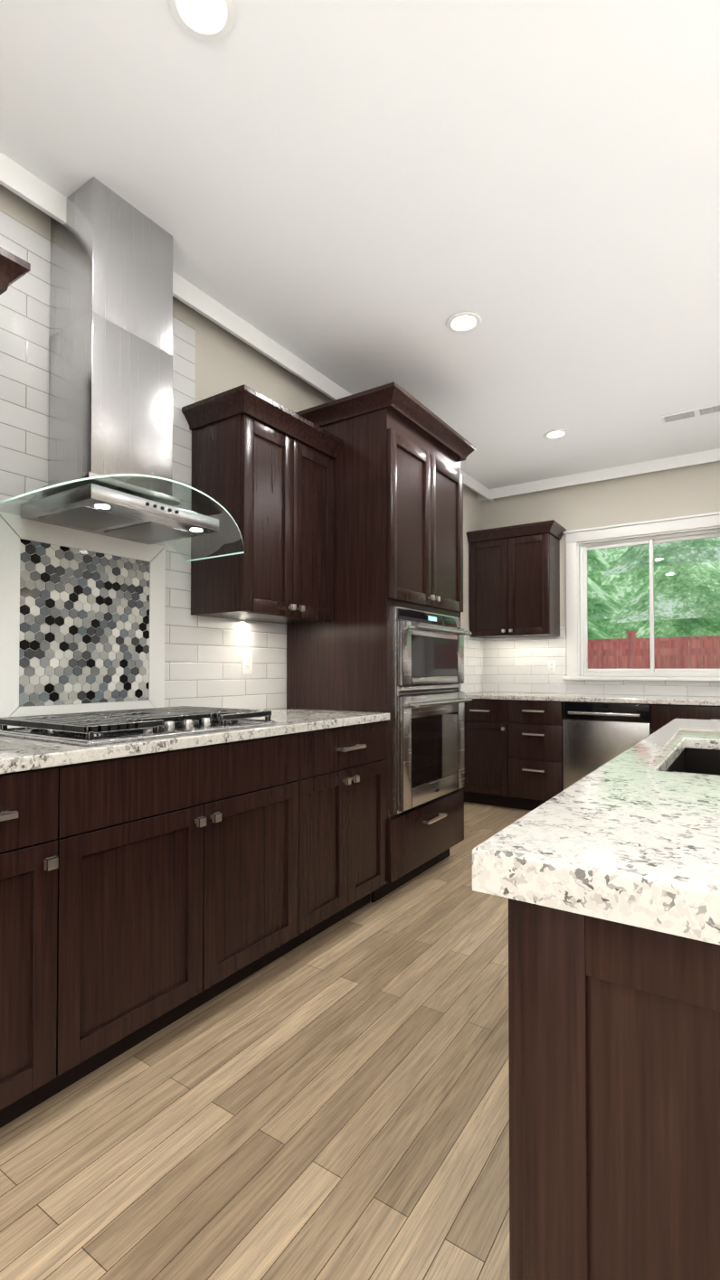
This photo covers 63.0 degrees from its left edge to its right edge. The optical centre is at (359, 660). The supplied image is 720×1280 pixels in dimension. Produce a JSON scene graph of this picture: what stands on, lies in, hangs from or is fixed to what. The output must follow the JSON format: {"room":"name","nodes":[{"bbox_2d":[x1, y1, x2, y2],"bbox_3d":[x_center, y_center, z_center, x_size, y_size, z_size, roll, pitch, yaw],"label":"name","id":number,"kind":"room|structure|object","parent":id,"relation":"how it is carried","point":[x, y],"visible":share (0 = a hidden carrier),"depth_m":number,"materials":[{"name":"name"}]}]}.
{"room":"kitchen","nodes":[
{"label":"kitchen","id":0,"kind":"room"},
{"bbox_2d":[0,184,481,627],"bbox_3d":[-1.016,-0.226,2.360,0.120,2.780,7.890,-1,-1,34],"label":"wall","id":1,"kind":"structure","parent":0,"point":[224,360],"depth_m":2.88,"materials":[{"name":"grey paint"}]},
{"bbox_2d":[0,254,7,294],"bbox_3d":[-1.316,-0.676,1.499,0.325,0.912,0.590,-1,-1,34],"label":"upper cabinet","id":2,"kind":"object","parent":1,"relation":"attached to","point":[3,257],"depth_m":1.64,"materials":[{"name":"brown wood"}]},
{"bbox_2d":[0,176,243,561],"bbox_3d":[-0.814,-1.032,2.102,0.501,1.174,0.910,-1,-1,34],"label":"range hood","id":3,"kind":"object","parent":1,"relation":"attached to","point":[110,423],"visible":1,"depth_m":2.05,"materials":[{"name":"silver metal"}]},
{"bbox_2d":[0,209,482,709],"bbox_3d":[-0.548,-0.616,2.957,0.006,1.760,6.150,-1,-1,34],"label":"wall tile","id":4,"kind":"structure","parent":1,"relation":"attached to","point":[202,660],"depth_m":2.56,"materials":[{"name":"white tile"}]},
{"bbox_2d":[0,511,165,728],"bbox_3d":[-1.021,-0.125,2.224,0.008,0.735,0.678,-1,-1,34],"label":"mosaic","id":5,"kind":"object","parent":4,"relation":"attached to","point":[82,621],"visible":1,"depth_m":2.18,"materials":[{"name":"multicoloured tile"}]},
{"bbox_2d":[241,650,252,674],"bbox_3d":[-0.559,0.013,2.917,0.008,0.115,0.070,-1,-1,34],"label":"electrical outlet","id":6,"kind":"object","parent":4,"relation":"attached to","point":[246,662],"visible":1,"depth_m":2.91,"materials":[{"name":"white plastic"}]},
{"bbox_2d":[0,151,491,500],"bbox_3d":[-0.920,-1.572,2.319,0.110,0.090,7.650,-1,-1,34],"label":"crown molding","id":7,"kind":"structure","parent":1,"relation":"attached to","point":[31,188],"depth_m":2.62,"materials":[{"name":"white wood"}]},
{"bbox_2d":[181,384,343,624],"bbox_3d":[-0.434,-0.657,2.775,0.380,0.915,0.702,-1,-1,34],"label":"upper cabinet","id":8,"kind":"object","parent":1,"relation":"attached to","point":[263,470],"visible":1,"depth_m":2.60,"materials":[{"name":"brown wood"}]},
{"bbox_2d":[0,801,530,1279],"bbox_3d":[0.950,1.172,1.030,4.840,0.060,7.890,-1,-1,34],"label":"floor","id":9,"kind":"structure","parent":0,"point":[331,1102],"depth_m":1.44,"materials":[{"name":"brown wood"}]},
{"bbox_2d":[0,762,90,1128],"bbox_3d":[-1.129,0.707,1.475,0.630,0.884,0.525,-1,-1,34],"label":"base cabinet","id":10,"kind":"object","parent":9,"relation":"on","point":[45,813],"depth_m":1.44,"materials":[{"name":"brown wood"}]},
{"bbox_2d":[90,743,224,1072],"bbox_3d":[-0.887,0.713,1.839,0.630,0.884,0.590,-1,-1,34],"label":"base cabinet","id":11,"kind":"object","parent":9,"relation":"on","point":[144,897],"depth_m":1.72,"materials":[{"name":"brown wood"}]},
{"bbox_2d":[224,730,314,990],"bbox_3d":[-0.627,0.719,2.230,0.630,0.884,0.590,-1,-1,34],"label":"base cabinet","id":12,"kind":"object","parent":9,"relation":"on","point":[269,781],"depth_m":2.12,"materials":[{"name":"brown wood"}]},
{"bbox_2d":[314,724,361,935],"bbox_3d":[-0.406,0.725,2.562,0.630,0.884,0.448,-1,-1,34],"label":"base cabinet","id":13,"kind":"object","parent":9,"relation":"on","point":[337,750],"depth_m":2.48,"materials":[{"name":"black wood"}]},
{"bbox_2d":[361,721,386,906],"bbox_3d":[-0.241,0.729,2.811,0.630,0.884,0.388,-1,-1,34],"label":"base cabinet","id":14,"kind":"object","parent":9,"relation":"on","point":[373,734],"depth_m":2.72,"materials":[{"name":"black wood"}]},
{"bbox_2d":[0,707,389,774],"bbox_3d":[-1.050,0.248,1.586,0.654,0.034,3.336,-1,-1,34],"label":"countertop","id":15,"kind":"structure","parent":14,"relation":"on","point":[19,754],"depth_m":1.74,"materials":[{"name":"stone"}]},
{"bbox_2d":[0,705,277,745],"bbox_3d":[-0.738,0.212,2.030,0.530,0.052,0.762,-1,-1,34],"label":"cooktop","id":16,"kind":"object","parent":15,"relation":"in","point":[93,728],"visible":1,"depth_m":1.84,"materials":[{"name":"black metal"}]},
{"bbox_2d":[286,381,475,902],"bbox_3d":[0.155,-0.058,3.315,0.746,2.475,0.970,-1,-1,34],"label":"tall cabinet","id":17,"kind":"object","parent":9,"relation":"on","point":[390,639],"visible":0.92,"depth_m":2.98,"materials":[{"name":"brown wood"}]},
{"bbox_2d":[461,698,508,807],"bbox_3d":[1.170,0.767,5.095,0.457,0.884,0.632,-1,-1,34],"label":"base cabinet","id":18,"kind":"object","parent":9,"relation":"on","point":[485,720],"depth_m":4.82,"materials":[{"name":"black wood"}]},
{"bbox_2d":[463,691,719,705],"bbox_3d":[2.603,0.291,4.139,3.912,0.034,0.650,-1,-1,34],"label":"countertop","id":19,"kind":"structure","parent":18,"relation":"on","point":[635,699],"depth_m":4.43,"materials":[{"name":"stone"}]},
{"bbox_2d":[508,699,562,810],"bbox_3d":[1.512,0.764,4.867,0.486,0.884,0.632,-1,-1,34],"label":"base cabinet","id":20,"kind":"object","parent":9,"relation":"on","point":[528,755],"depth_m":4.59,"materials":[{"name":"black wood"}]},
{"bbox_2d":[562,701,663,790],"bbox_3d":[1.993,0.758,4.547,0.669,0.884,0.632,-1,-1,34],"label":"dishwasher","id":21,"kind":"object","parent":9,"relation":"on","point":[594,733],"depth_m":4.32,"materials":[{"name":"silver metal"}]},
{"bbox_2d":[508,747,719,1279],"bbox_3d":[1.066,0.703,1.336,0.837,0.889,2.095,-1,-1,34],"label":"kitchen island","id":22,"kind":"object","parent":9,"relation":"on","point":[614,1088],"visible":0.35,"depth_m":0.63,"materials":[{"name":"brown wood"}]},
{"bbox_2d":[471,718,719,944],"bbox_3d":[1.199,0.251,1.267,1.130,0.050,2.165,-1,-1,34],"label":"island countertop","id":23,"kind":"structure","parent":22,"relation":"on","point":[630,835],"depth_m":0.68,"materials":[{"name":"stone"}]},
{"bbox_2d":[659,704,719,724],"bbox_3d":[2.434,0.753,4.255,0.511,0.884,0.632,-1,-1,34],"label":"base cabinet","id":24,"kind":"object","parent":9,"relation":"on","point":[671,711],"depth_m":4.01,"materials":[{"name":"black wood"}]},
{"bbox_2d":[0,0,719,489],"bbox_3d":[0.950,-1.668,1.078,4.840,0.060,7.890,-1,-1,34],"label":"ceiling","id":25,"kind":"structure","parent":0,"point":[354,195],"depth_m":1.99,"materials":[{"name":"white paint"}]},
{"bbox_2d":[168,0,567,439],"bbox_3d":[0.755,-1.637,0.811,2.794,0.008,6.354,-1,-1,34],"label":"recessed lights","id":26,"kind":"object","parent":25,"relation":"attached to","point":[208,20],"depth_m":1.50,"materials":[{"name":"white"}]},
{"bbox_2d":[660,404,719,423],"bbox_3d":[2.164,-1.587,3.770,0.400,0.010,0.130,-1,-1,34],"label":"ceiling vent","id":27,"kind":"object","parent":25,"relation":"in","point":[691,413],"visible":1,"depth_m":3.78,"materials":[{"name":"white metal"}]},
{"bbox_2d":[481,461,719,677],"bbox_3d":[3.106,-0.194,4.297,4.600,2.780,0.140,-1,-1,34],"label":"wall","id":28,"kind":"structure","parent":0,"point":[688,490],"depth_m":4.90,"materials":[{"name":"grey paint"}]},
{"bbox_2d":[466,519,565,638],"bbox_3d":[1.366,-0.672,5.140,0.760,0.925,0.380,-1,-1,34],"label":"upper cabinet","id":29,"kind":"object","parent":28,"relation":"attached to","point":[513,580],"visible":1,"depth_m":5.02,"materials":[{"name":"brown wood"}]},
{"bbox_2d":[482,626,719,696],"bbox_3d":[2.777,-0.006,4.425,3.894,0.590,0.006,-1,-1,34],"label":"wall tile","id":30,"kind":"structure","parent":28,"relation":"attached to","point":[514,664],"depth_m":5.18,"materials":[{"name":"white tile"}]},
{"bbox_2d":[546,660,555,673],"bbox_3d":[1.679,0.061,5.146,0.070,0.115,0.008,-1,-1,34],"label":"electrical outlet","id":31,"kind":"object","parent":30,"relation":"attached to","point":[551,666],"visible":1,"depth_m":5.14,"materials":[{"name":"white plastic"}]},
{"bbox_2d":[488,448,719,501],"bbox_3d":[3.033,-1.540,4.218,4.350,0.090,0.110,-1,-1,34],"label":"crown molding","id":32,"kind":"structure","parent":28,"relation":"attached to","point":[712,455],"depth_m":4.80,"materials":[{"name":"white wood"}]},
{"bbox_2d":[562,511,719,681],"bbox_3d":[2.349,-0.478,4.743,1.384,1.283,0.164,-1,-1,34],"label":"window","id":33,"kind":"structure","parent":28,"relation":"in","point":[651,540],"depth_m":4.86,"materials":[{"name":"white"}]},
{"label":"outside","id":34,"kind":"structure","parent":0,"visible":0},
{"bbox_3d":[7.148,1.867,9.982,23.000,0.050,13.860,-1,-1,34],"label":"ground","id":35,"kind":"structure","parent":34,"visible":0},
{"bbox_2d":[586,536,719,668],"bbox_3d":[7.433,-5.440,9.630,30.000,14.550,4.735,-1,-1,34],"label":"trees","id":36,"kind":"object","parent":35,"relation":"on","point":[640,627],"depth_m":9.81,"materials":[{"name":"green plant"}]},
{"bbox_2d":[587,630,719,668],"bbox_3d":[5.101,0.693,6.910,19.014,2.195,0.135,-1,-1,34],"label":"fence","id":37,"kind":"object","parent":35,"relation":"on","point":[686,644],"depth_m":7.74,"materials":[{"name":"red wood"}]}
]}

